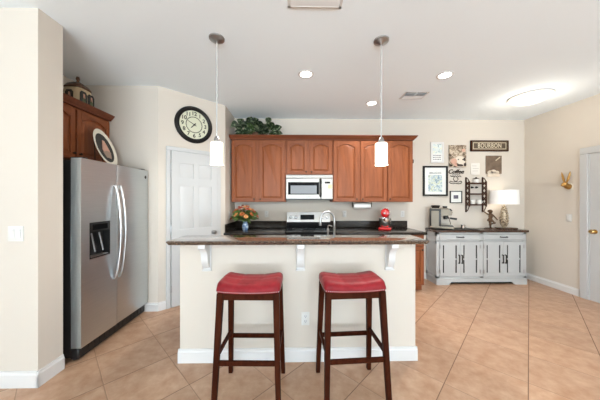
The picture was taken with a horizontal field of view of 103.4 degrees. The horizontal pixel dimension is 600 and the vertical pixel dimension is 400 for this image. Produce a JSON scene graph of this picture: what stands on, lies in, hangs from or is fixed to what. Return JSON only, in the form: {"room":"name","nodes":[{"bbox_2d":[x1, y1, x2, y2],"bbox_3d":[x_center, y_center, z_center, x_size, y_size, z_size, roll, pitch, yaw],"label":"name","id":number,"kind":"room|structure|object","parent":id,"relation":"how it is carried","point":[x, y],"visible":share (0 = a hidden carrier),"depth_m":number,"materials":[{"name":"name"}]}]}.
{"room":"kitchen","nodes":[
{"label":"kitchen","id":0,"kind":"room"},
{"bbox_2d":[0,8,62,370],"bbox_3d":[-3.099,-0.020,1.854,2.265,2.840,0.190,0,0,-1],"label":"wall","id":1,"kind":"structure","parent":0,"point":[31,41],"depth_m":1.78,"materials":[{"name":"beige paint"}]},
{"bbox_2d":[8,226,23,240],"bbox_3d":[-2.125,0.252,1.769,0.115,0.114,0.012,0,0,-1],"label":"light switch","id":2,"kind":"object","parent":1,"relation":"attached to","point":[15,233],"visible":1,"depth_m":1.77,"materials":[{"name":"white plastic"}]},
{"bbox_2d":[0,354,64,388],"bbox_3d":[-3.042,1.340,1.848,2.179,0.120,0.204,0,0,-1],"label":"baseboard","id":3,"kind":"structure","parent":1,"relation":"attached to","point":[8,379],"depth_m":1.77,"materials":[{"name":"white wood"}]},
{"bbox_2d":[63,76,74,87],"bbox_3d":[-2.792,-0.020,2.524,0.120,2.840,1.140,0,0,-1],"label":"wall","id":4,"kind":"structure","parent":0,"point":[65,79],"depth_m":2.78,"materials":[{"name":"beige paint"}]},
{"bbox_2d":[63,103,108,162],"bbox_3d":[-2.536,-0.708,2.511,0.388,0.555,0.935,0,0,-1],"label":"upper cabinet","id":5,"kind":"object","parent":4,"relation":"attached to","point":[79,125],"visible":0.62,"depth_m":2.56,"materials":[{"name":"brown wood"}]},
{"bbox_2d":[63,93,114,121],"bbox_3d":[-2.525,-1.018,2.484,0.410,0.066,0.985,0,0,-1],"label":"crown molding","id":6,"kind":"structure","parent":5,"relation":"on","point":[67,99],"depth_m":2.61,"materials":[{"name":"brown wood"}]},
{"bbox_2d":[63,77,93,106],"bbox_3d":[-2.513,-1.197,2.682,0.214,0.399,0.214,0,0,-1],"label":"cookie jar","id":7,"kind":"object","parent":6,"relation":"on","point":[77,90],"visible":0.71,"depth_m":2.61,"materials":[{"name":"beige ceramic"}]},
{"bbox_2d":[85,85,157,302],"bbox_3d":[-2.266,-0.020,3.043,0.950,2.840,0.120,0,0,-1],"label":"wall","id":8,"kind":"structure","parent":0,"point":[133,131],"depth_m":2.99,"materials":[{"name":"beige paint"}]},
{"bbox_2d":[158,86,224,302],"bbox_3d":[-1.506,-0.020,3.345,0.899,2.840,0.120,0,0,-44],"label":"wall","id":9,"kind":"structure","parent":0,"point":[170,101],"depth_m":3.08,"materials":[{"name":"beige paint"}]},
{"bbox_2d":[174,106,211,142],"bbox_3d":[-1.459,-1.040,3.277,0.504,0.504,0.041,0,0,-44],"label":"wall clock","id":10,"kind":"object","parent":9,"relation":"attached to","point":[192,124],"visible":1,"depth_m":3.27,"materials":[{"name":"black paint"}]},
{"bbox_2d":[166,146,220,308],"bbox_3d":[-1.427,0.351,3.266,0.734,2.097,0.104,0,0,-44],"label":"door","id":11,"kind":"structure","parent":9,"relation":"in","point":[193,185],"depth_m":3.19,"materials":[{"name":"white wood"}]},
{"bbox_2d":[225,106,234,223],"bbox_3d":[-1.206,-0.020,3.956,0.120,2.840,0.690,0,0,-1],"label":"wall","id":12,"kind":"structure","parent":0,"point":[229,206],"depth_m":3.79,"materials":[{"name":"beige paint"}]},
{"bbox_2d":[225,221,235,231],"bbox_3d":[-1.133,0.429,3.881,0.020,0.118,0.598,0,0,-1],"label":"trim","id":13,"kind":"structure","parent":12,"relation":"attached to","point":[232,225],"depth_m":3.83,"materials":[{"name":"black stone"}]},
{"bbox_2d":[180,244,414,348],"bbox_3d":[-0.013,0.881,2.120,2.045,1.037,0.120,0,0,-1],"label":"wall","id":14,"kind":"structure","parent":0,"point":[198,293],"depth_m":2.06,"materials":[{"name":"beige paint"}]},
{"bbox_2d":[198,245,211,270],"bbox_3d":[-0.798,0.487,1.979,0.079,0.246,0.134,0,0,-1],"label":"corbel","id":15,"kind":"object","parent":14,"relation":"attached to","point":[205,250],"visible":0.85,"depth_m":1.98,"materials":[{"name":"white wood"}]},
{"bbox_2d":[178,346,417,363],"bbox_3d":[-0.013,1.341,2.113,2.073,0.118,0.134,0,0,-1],"label":"baseboard","id":16,"kind":"structure","parent":14,"relation":"attached to","point":[397,353],"depth_m":2.05,"materials":[{"name":"white wood"}]},
{"bbox_2d":[166,235,429,244],"bbox_3d":[-0.011,0.344,2.060,2.118,0.036,0.318,0,0,-1],"label":"countertop","id":17,"kind":"structure","parent":14,"relation":"on","point":[187,239],"depth_m":1.93,"materials":[{"name":"brown stone"}]},
{"bbox_2d":[296,245,304,270],"bbox_3d":[0.005,0.487,1.993,0.079,0.246,0.134,0,0,-1],"label":"corbel","id":18,"kind":"object","parent":14,"relation":"attached to","point":[300,249],"visible":0.84,"depth_m":1.99,"materials":[{"name":"white wood"}]},
{"bbox_2d":[301,312,308,324],"bbox_3d":[0.047,1.030,2.057,0.070,0.114,0.009,0,0,-1],"label":"power outlet","id":19,"kind":"object","parent":14,"relation":"attached to","point":[304,315],"visible":1,"depth_m":2.06,"materials":[{"name":"white plastic"}]},
{"bbox_2d":[385,244,398,270],"bbox_3d":[0.779,0.487,2.005,0.079,0.246,0.134,0,0,-1],"label":"corbel","id":20,"kind":"object","parent":14,"relation":"attached to","point":[390,250],"visible":0.88,"depth_m":2.01,"materials":[{"name":"white wood"}]},
{"bbox_2d":[0,0,599,119],"bbox_3d":[-0.027,-1.490,-1.401,8.700,0.100,11.600,0,0,-1],"label":"ceiling","id":21,"kind":"structure","parent":0,"point":[496,51],"depth_m":2.31,"materials":[{"name":"white paint"}]},
{"bbox_2d":[209,33,224,165],"bbox_3d":[-0.740,-0.877,2.108,0.136,1.126,0.136,0,0,-1],"label":"pendant lamp","id":22,"kind":"object","parent":21,"relation":"hanging from","point":[216,147],"visible":1,"depth_m":2.07,"materials":[{"name":"white glass"}]},
{"bbox_2d":[298,70,313,77],"bbox_3d":[0.068,-1.435,2.708,0.176,0.008,0.176,0,0,-1],"label":"recessed light","id":23,"kind":"object","parent":21,"relation":"in","point":[304,73],"visible":1,"depth_m":2.70,"materials":[{"name":"white"}]},
{"bbox_2d":[287,0,342,8],"bbox_3d":[0.111,-1.432,1.657,0.400,0.015,0.240,0,0,-1],"label":"ceiling vent","id":24,"kind":"object","parent":21,"relation":"in","point":[318,4],"visible":1,"depth_m":1.74,"materials":[{"name":"white metal"}]},
{"bbox_2d":[366,101,377,105],"bbox_3d":[1.066,-1.435,3.518,0.176,0.008,0.176,0,0,-1],"label":"recessed light","id":25,"kind":"object","parent":21,"relation":"in","point":[369,103],"visible":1,"depth_m":3.52,"materials":[{"name":"white"}]},
{"bbox_2d":[373,35,388,165],"bbox_3d":[0.733,-0.877,2.137,0.136,1.126,0.136,0,0,-1],"label":"pendant lamp","id":26,"kind":"object","parent":21,"relation":"hanging from","point":[381,148],"visible":1,"depth_m":2.10,"materials":[{"name":"white glass"}]},
{"bbox_2d":[399,92,428,98],"bbox_3d":[1.566,-1.431,3.261,0.320,0.016,0.220,0,0,-1],"label":"ceiling vent","id":27,"kind":"object","parent":21,"relation":"in","point":[407,95],"visible":1,"depth_m":3.25,"materials":[{"name":"white metal"}]},
{"bbox_2d":[436,71,453,78],"bbox_3d":[1.670,-1.435,2.730,0.176,0.008,0.176,0,0,-1],"label":"recessed light","id":28,"kind":"object","parent":21,"relation":"in","point":[446,74],"visible":1,"depth_m":2.73,"materials":[{"name":"white"}]},
{"bbox_2d":[507,89,554,105],"bbox_3d":[3.196,-1.389,3.293,0.480,0.099,0.480,0,0,-1],"label":"dome light","id":29,"kind":"object","parent":21,"relation":"attached to","point":[534,96],"visible":1,"depth_m":3.19,"materials":[{"name":"white glass"}]},
{"bbox_2d":[0,279,599,399],"bbox_3d":[-0.027,1.450,-1.401,8.700,0.100,11.600,0,0,-1],"label":"floor","id":30,"kind":"structure","parent":0,"point":[534,340],"depth_m":1.98,"materials":[{"name":"tile"}]},
{"bbox_2d":[63,157,165,359],"bbox_3d":[-2.221,0.511,2.540,1.022,1.778,1.003,0,0,-1],"label":"refrigerator","id":31,"kind":"object","parent":30,"relation":"on","point":[105,205],"depth_m":2.27,"materials":[{"name":"silver metal"}]},
{"bbox_3d":[-2.208,-0.518,2.694,0.223,0.304,0.128,0,0,-1],"label":"plate stand","id":32,"kind":"object","parent":31,"relation":"on","visible":0},
{"bbox_2d":[93,129,116,164],"bbox_3d":[-2.208,-0.595,2.694,0.166,0.425,0.276,0,0,-1],"label":"oval platter","id":33,"kind":"object","parent":32,"relation":"on","point":[104,146],"visible":0.96,"depth_m":2.69,"materials":[{"name":"beige ceramic"}]},
{"bbox_2d":[211,272,284,399],"bbox_3d":[-0.351,0.978,1.736,0.458,0.847,0.411,0,0,1],"label":"bar stool","id":34,"kind":"object","parent":30,"relation":"on","point":[233,286],"visible":1,"depth_m":1.60,"materials":[{"name":"brown wood"}]},
{"bbox_2d":[216,272,282,293],"bbox_3d":[-0.351,0.594,1.736,0.438,0.079,0.297,0,0,1],"label":"seat cushion","id":35,"kind":"object","parent":34,"relation":"on","point":[232,282],"depth_m":1.62,"materials":[{"name":"red leather"}]},
{"bbox_2d":[285,212,335,234],"bbox_3d":[0.153,0.807,3.842,0.758,1.186,0.699,0,0,-1],"label":"range","id":36,"kind":"object","parent":30,"relation":"on","point":[298,223],"visible":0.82,"depth_m":4.12,"materials":[{"name":"white metal"}]},
{"bbox_2d":[285,228,335,233],"bbox_3d":[0.153,0.493,3.831,0.758,0.018,0.575,0,0,-1],"label":"cooktop","id":37,"kind":"object","parent":36,"relation":"in","point":[289,230],"depth_m":3.64,"materials":[{"name":"black glass"}]},
{"bbox_2d":[316,271,391,399],"bbox_3d":[0.373,0.978,1.761,0.458,0.847,0.411,0,0,-4],"label":"bar stool","id":38,"kind":"object","parent":30,"relation":"on","point":[367,285],"visible":1,"depth_m":1.63,"materials":[{"name":"brown wood"}]},
{"bbox_2d":[319,271,385,292],"bbox_3d":[0.373,0.594,1.761,0.438,0.079,0.297,0,0,-4],"label":"seat cushion","id":39,"kind":"object","parent":38,"relation":"on","point":[365,281],"depth_m":1.65,"materials":[{"name":"red leather"}]},
{"bbox_2d":[335,234,423,289],"bbox_3d":[1.214,0.964,3.887,1.351,0.872,0.662,0,0,-1],"label":"base cabinet","id":40,"kind":"object","parent":30,"relation":"on","point":[419,248],"visible":0.19,"depth_m":3.60,"materials":[{"name":"brown wood"}]},
{"bbox_2d":[331,227,426,234],"bbox_3d":[1.226,0.507,3.887,1.376,0.039,0.663,0,0,-1],"label":"countertop","id":41,"kind":"structure","parent":40,"relation":"on","point":[370,230],"depth_m":3.67,"materials":[{"name":"black stone"}]},
{"bbox_2d":[378,208,391,229],"bbox_3d":[1.419,0.310,3.944,0.204,0.355,0.347,0,0,23],"label":"stand mixer","id":42,"kind":"object","parent":41,"relation":"on","point":[385,221],"visible":1,"depth_m":3.82,"materials":[{"name":"red metal"}]},
{"bbox_2d":[379,218,390,227],"bbox_3d":[1.391,0.371,3.878,0.204,0.153,0.204,0,0,23],"label":"bowl","id":43,"kind":"object","parent":42,"relation":"on","point":[384,222],"depth_m":3.81,"materials":[{"name":"silver metal"}]},
{"bbox_2d":[425,228,528,284],"bbox_3d":[3.003,0.949,4.059,1.550,0.902,0.353,0,0,-1],"label":"sideboard","id":44,"kind":"object","parent":30,"relation":"on","point":[482,255],"visible":1,"depth_m":3.92,"materials":[{"name":"grey paint"}]},
{"bbox_2d":[428,228,477,229],"bbox_3d":[2.603,0.495,4.057,0.720,0.006,0.330,0,0,-1],"label":"bar mat","id":45,"kind":"object","parent":44,"relation":"on","point":[428,228],"visible":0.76,"depth_m":3.95,"materials":[{"name":"black rubber"}]},
{"bbox_2d":[429,205,456,229],"bbox_3d":[2.430,0.289,4.024,0.407,0.405,0.212,0,0,27],"label":"espresso machine","id":46,"kind":"object","parent":45,"relation":"on","point":[435,213],"visible":1,"depth_m":3.97,"materials":[{"name":"grey metal"}]},
{"bbox_2d":[483,209,497,228],"bbox_3d":[3.258,0.331,4.072,0.217,0.334,0.170,0,0,-35],"label":"statuette","id":47,"kind":"object","parent":44,"relation":"on","point":[490,220],"visible":1,"depth_m":4.07,"materials":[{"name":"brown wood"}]},
{"bbox_2d":[489,190,519,228],"bbox_3d":[3.508,0.158,4.074,0.398,0.680,0.398,0,0,-1],"label":"table lamp","id":48,"kind":"object","parent":44,"relation":"on","point":[504,197],"visible":1,"depth_m":4.00,"materials":[{"name":"white fabric"}]},
{"bbox_3d":[-0.686,0.964,3.856,0.906,0.872,0.663,0,0,-1],"label":"base cabinet","id":49,"kind":"object","parent":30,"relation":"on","visible":0},
{"bbox_2d":[224,228,286,234],"bbox_3d":[-0.687,0.507,3.856,0.910,0.039,0.663,0,0,-1],"label":"countertop","id":50,"kind":"structure","parent":49,"relation":"on","point":[236,231],"depth_m":3.67,"materials":[{"name":"black stone"}]},
{"bbox_2d":[242,221,247,229],"bbox_3d":[-0.889,0.417,3.846,0.104,0.142,0.104,0,0,-1],"label":"flower vase","id":51,"kind":"object","parent":50,"relation":"on","point":[245,224],"visible":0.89,"depth_m":3.81,"materials":[{"name":"blue ceramic"}]},
{"bbox_2d":[230,205,258,222],"bbox_3d":[-0.903,0.260,3.839,0.478,0.370,0.401,0,0,-1],"label":"flower bouquet","id":52,"kind":"object","parent":51,"relation":"in","point":[237,214],"visible":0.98,"depth_m":3.76,"materials":[{"name":"orange plant"}]},
{"bbox_3d":[-0.019,0.964,2.506,2.023,0.872,0.648,0,0,-1],"label":"base cabinet","id":53,"kind":"object","parent":30,"relation":"on","visible":0},
{"bbox_3d":[-0.019,0.507,2.506,2.045,0.039,0.648,0,0,-1],"label":"countertop","id":54,"kind":"structure","parent":53,"relation":"on","visible":0},
{"bbox_2d":[319,210,334,234],"bbox_3d":[0.339,0.304,2.745,0.251,0.367,0.054,0,0,-11],"label":"faucet","id":55,"kind":"object","parent":54,"relation":"on","point":[327,211],"visible":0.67,"depth_m":2.73,"materials":[{"name":"silver metal"}]},
{"bbox_2d":[235,118,523,271],"bbox_3d":[1.514,-0.020,4.286,5.330,2.840,0.120,0,0,-1],"label":"wall","id":56,"kind":"structure","parent":0,"point":[450,132],"depth_m":4.24,"materials":[{"name":"beige paint"}]},
{"bbox_2d":[231,140,286,201],"bbox_3d":[-0.677,-0.476,4.008,0.890,1.018,0.358,0,0,-1],"label":"upper cabinet","id":57,"kind":"object","parent":56,"relation":"attached to","point":[258,167],"visible":0.99,"depth_m":3.86,"materials":[{"name":"brown wood"}]},
{"bbox_2d":[236,221,286,227],"bbox_3d":[-0.682,0.429,4.177,0.890,0.118,0.020,0,0,-1],"label":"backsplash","id":58,"kind":"structure","parent":56,"relation":"attached to","point":[254,224],"depth_m":4.17,"materials":[{"name":"black stone"}]},
{"bbox_2d":[286,140,331,174],"bbox_3d":[0.150,-0.699,4.022,0.761,0.573,0.358,0,0,-1],"label":"upper cabinet","id":59,"kind":"object","parent":56,"relation":"attached to","point":[303,157],"visible":0.99,"depth_m":3.88,"materials":[{"name":"brown wood"}]},
{"bbox_2d":[286,175,332,199],"bbox_3d":[0.150,-0.206,3.988,0.758,0.407,0.426,0,0,-1],"label":"microwave","id":60,"kind":"object","parent":59,"relation":"attached to","point":[298,187],"visible":1,"depth_m":3.83,"materials":[{"name":"grey"}]},
{"bbox_2d":[229,134,417,140],"bbox_3d":[0.371,-1.018,4.014,3.094,0.066,0.381,0,0,-1],"label":"crown molding","id":61,"kind":"structure","parent":56,"relation":"attached to","point":[231,136],"depth_m":3.85,"materials":[{"name":"brown wood"}]},
{"bbox_2d":[231,117,282,134],"bbox_3d":[-0.690,-1.186,3.880,0.798,0.376,0.470,0,0,-1],"label":"potted plant","id":62,"kind":"object","parent":61,"relation":"on","point":[250,123],"visible":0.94,"depth_m":3.88,"materials":[{"name":"green plant"}]},
{"bbox_2d":[330,140,386,201],"bbox_3d":[0.984,-0.476,4.036,0.903,1.018,0.358,0,0,-1],"label":"upper cabinet","id":63,"kind":"object","parent":56,"relation":"attached to","point":[356,177],"visible":0.92,"depth_m":3.89,"materials":[{"name":"brown wood"}]},
{"bbox_3d":[1.042,0.076,3.988,0.324,0.085,0.040,0,0,-1],"label":"paper towel holder","id":64,"kind":"object","parent":63,"relation":"attached to","visible":0},
{"bbox_2d":[353,203,370,207],"bbox_3d":[1.042,0.099,3.988,0.280,0.084,0.084,0,0,-1],"label":"paper towel roll","id":65,"kind":"object","parent":64,"relation":"on","point":[355,205],"visible":1,"depth_m":3.95,"materials":[{"name":"white paper"}]},
{"bbox_2d":[330,221,406,227],"bbox_3d":[1.220,0.429,4.209,1.376,0.118,0.020,0,0,-1],"label":"trim","id":66,"kind":"structure","parent":56,"relation":"attached to","point":[338,224],"depth_m":4.20,"materials":[{"name":"black stone"}]},
{"bbox_2d":[387,140,412,201],"bbox_3d":[1.651,-0.476,4.047,0.428,1.018,0.358,0,0,-1],"label":"upper cabinet","id":67,"kind":"object","parent":56,"relation":"attached to","point":[400,152],"visible":0.96,"depth_m":3.90,"materials":[{"name":"brown wood"}]},
{"bbox_2d":[423,166,447,195],"bbox_3d":[2.412,-0.339,4.226,0.442,0.535,0.028,0,0,-1],"label":"picture frame","id":68,"kind":"object","parent":56,"relation":"attached to","point":[435,178],"visible":1,"depth_m":4.23,"materials":[{"name":"black paint"}]},
{"bbox_2d":[428,175,441,191],"bbox_3d":[2.412,-0.296,4.228,0.250,0.300,0.002,0,0,-1],"label":"print","id":69,"kind":"object","parent":68,"relation":"attached to","point":[434,181],"depth_m":4.23},
{"bbox_2d":[430,142,443,162],"bbox_3d":[2.450,-0.848,4.231,0.235,0.365,0.020,0,0,-1],"label":"picture frame","id":70,"kind":"object","parent":56,"relation":"attached to","point":[436,148],"visible":1,"depth_m":4.23,"materials":[{"name":"white paper"}]},
{"bbox_2d":[433,144,441,159],"bbox_3d":[2.450,-0.858,4.231,0.170,0.285,0.002,0,0,-1],"label":"print","id":71,"kind":"object","parent":70,"relation":"attached to","point":[437,148],"depth_m":4.23},
{"bbox_2d":[450,191,461,202],"bbox_3d":[2.786,-0.054,4.234,0.215,0.213,0.024,0,0,-1],"label":"picture frame","id":72,"kind":"object","parent":56,"relation":"attached to","point":[455,196],"visible":1,"depth_m":4.24,"materials":[{"name":"white paper"}]},
{"bbox_2d":[448,169,463,183],"bbox_3d":[2.796,-0.415,4.239,0.281,0.266,0.012,0,0,-1],"label":"word sign","id":73,"kind":"object","parent":56,"relation":"attached to","point":[456,171],"visible":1,"depth_m":4.24,"materials":[{"name":"brown metal"}]},
{"bbox_2d":[449,145,465,166],"bbox_3d":[2.812,-0.782,4.231,0.306,0.395,0.032,0,0,-1],"label":"print","id":74,"kind":"object","parent":56,"relation":"attached to","point":[457,153],"visible":1,"depth_m":4.22,"materials":[{"name":"beige"}]},
{"bbox_2d":[471,163,479,174],"bbox_3d":[3.138,-0.557,4.245,0.160,0.205,0.015,0,0,-1],"label":"wall plaque","id":75,"kind":"object","parent":56,"relation":"attached to","point":[475,167],"visible":1,"depth_m":4.24,"materials":[{"name":"white paper"}]},
{"bbox_2d":[465,177,486,211],"bbox_3d":[3.121,-0.095,4.203,0.320,0.631,0.100,0,0,-1],"label":"wall rack","id":76,"kind":"object","parent":56,"relation":"attached to","point":[468,183],"visible":0.99,"depth_m":4.17,"materials":[{"name":"brown"}]},
{"bbox_2d":[466,193,485,194],"bbox_3d":[3.121,-0.105,4.204,0.300,0.024,0.092,0,0,-1],"label":"shelf","id":77,"kind":"object","parent":76,"relation":"attached to","point":[466,193],"depth_m":4.16,"materials":[{"name":"brown"}]},
{"bbox_2d":[466,204,485,205],"bbox_3d":[3.121,0.085,4.204,0.300,0.024,0.092,0,0,-1],"label":"shelf","id":78,"kind":"object","parent":76,"relation":"attached to","point":[466,204],"depth_m":4.16,"materials":[{"name":"brown"}]},
{"bbox_2d":[470,140,508,151],"bbox_3d":[3.388,-0.968,4.242,0.680,0.192,0.030,0,0,-1],"label":"wooden sign","id":79,"kind":"object","parent":56,"relation":"attached to","point":[475,145],"visible":1,"depth_m":4.23,"materials":[{"name":"brown wood"}]},
{"bbox_2d":[486,156,501,176],"bbox_3d":[3.473,-0.605,4.243,0.286,0.380,0.030,0,0,-1],"label":"wall plaque","id":80,"kind":"object","parent":56,"relation":"attached to","point":[493,163],"visible":1,"depth_m":4.24,"materials":[{"name":"brown wood"}]},
{"bbox_2d":[524,94,599,302],"bbox_3d":[4.193,-0.020,-1.331,0.120,2.840,11.200,0,0,-1],"label":"wall","id":81,"kind":"structure","parent":0,"point":[554,139],"depth_m":3.74,"materials":[{"name":"beige paint"}]},
{"bbox_2d":[526,273,578,296],"bbox_3d":[4.040,1.347,3.853,0.014,0.105,0.830,0,0,-1],"label":"baseboard","id":82,"kind":"structure","parent":81,"relation":"attached to","point":[550,283],"depth_m":3.77,"materials":[{"name":"white wood"}]},
{"bbox_2d":[561,171,572,190],"bbox_3d":[3.994,-0.282,3.567,0.128,0.287,0.121,0,0,-1],"label":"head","id":83,"kind":"object","parent":81,"relation":"attached to","point":[568,186],"visible":1,"depth_m":3.54},
{"bbox_2d":[566,214,571,221],"bbox_3d":[4.045,0.270,3.568,0.012,0.114,0.070,0,0,-1],"label":"light switch","id":84,"kind":"object","parent":81,"relation":"attached to","point":[568,216],"visible":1,"depth_m":3.56,"materials":[{"name":"white plastic"}]},
{"bbox_2d":[580,145,599,302],"bbox_3d":[4.039,0.330,2.904,0.105,2.140,1.030,0,0,-1],"label":"door","id":85,"kind":"structure","parent":81,"relation":"in","point":[589,156],"depth_m":3.30,"materials":[{"name":"grey paint"}]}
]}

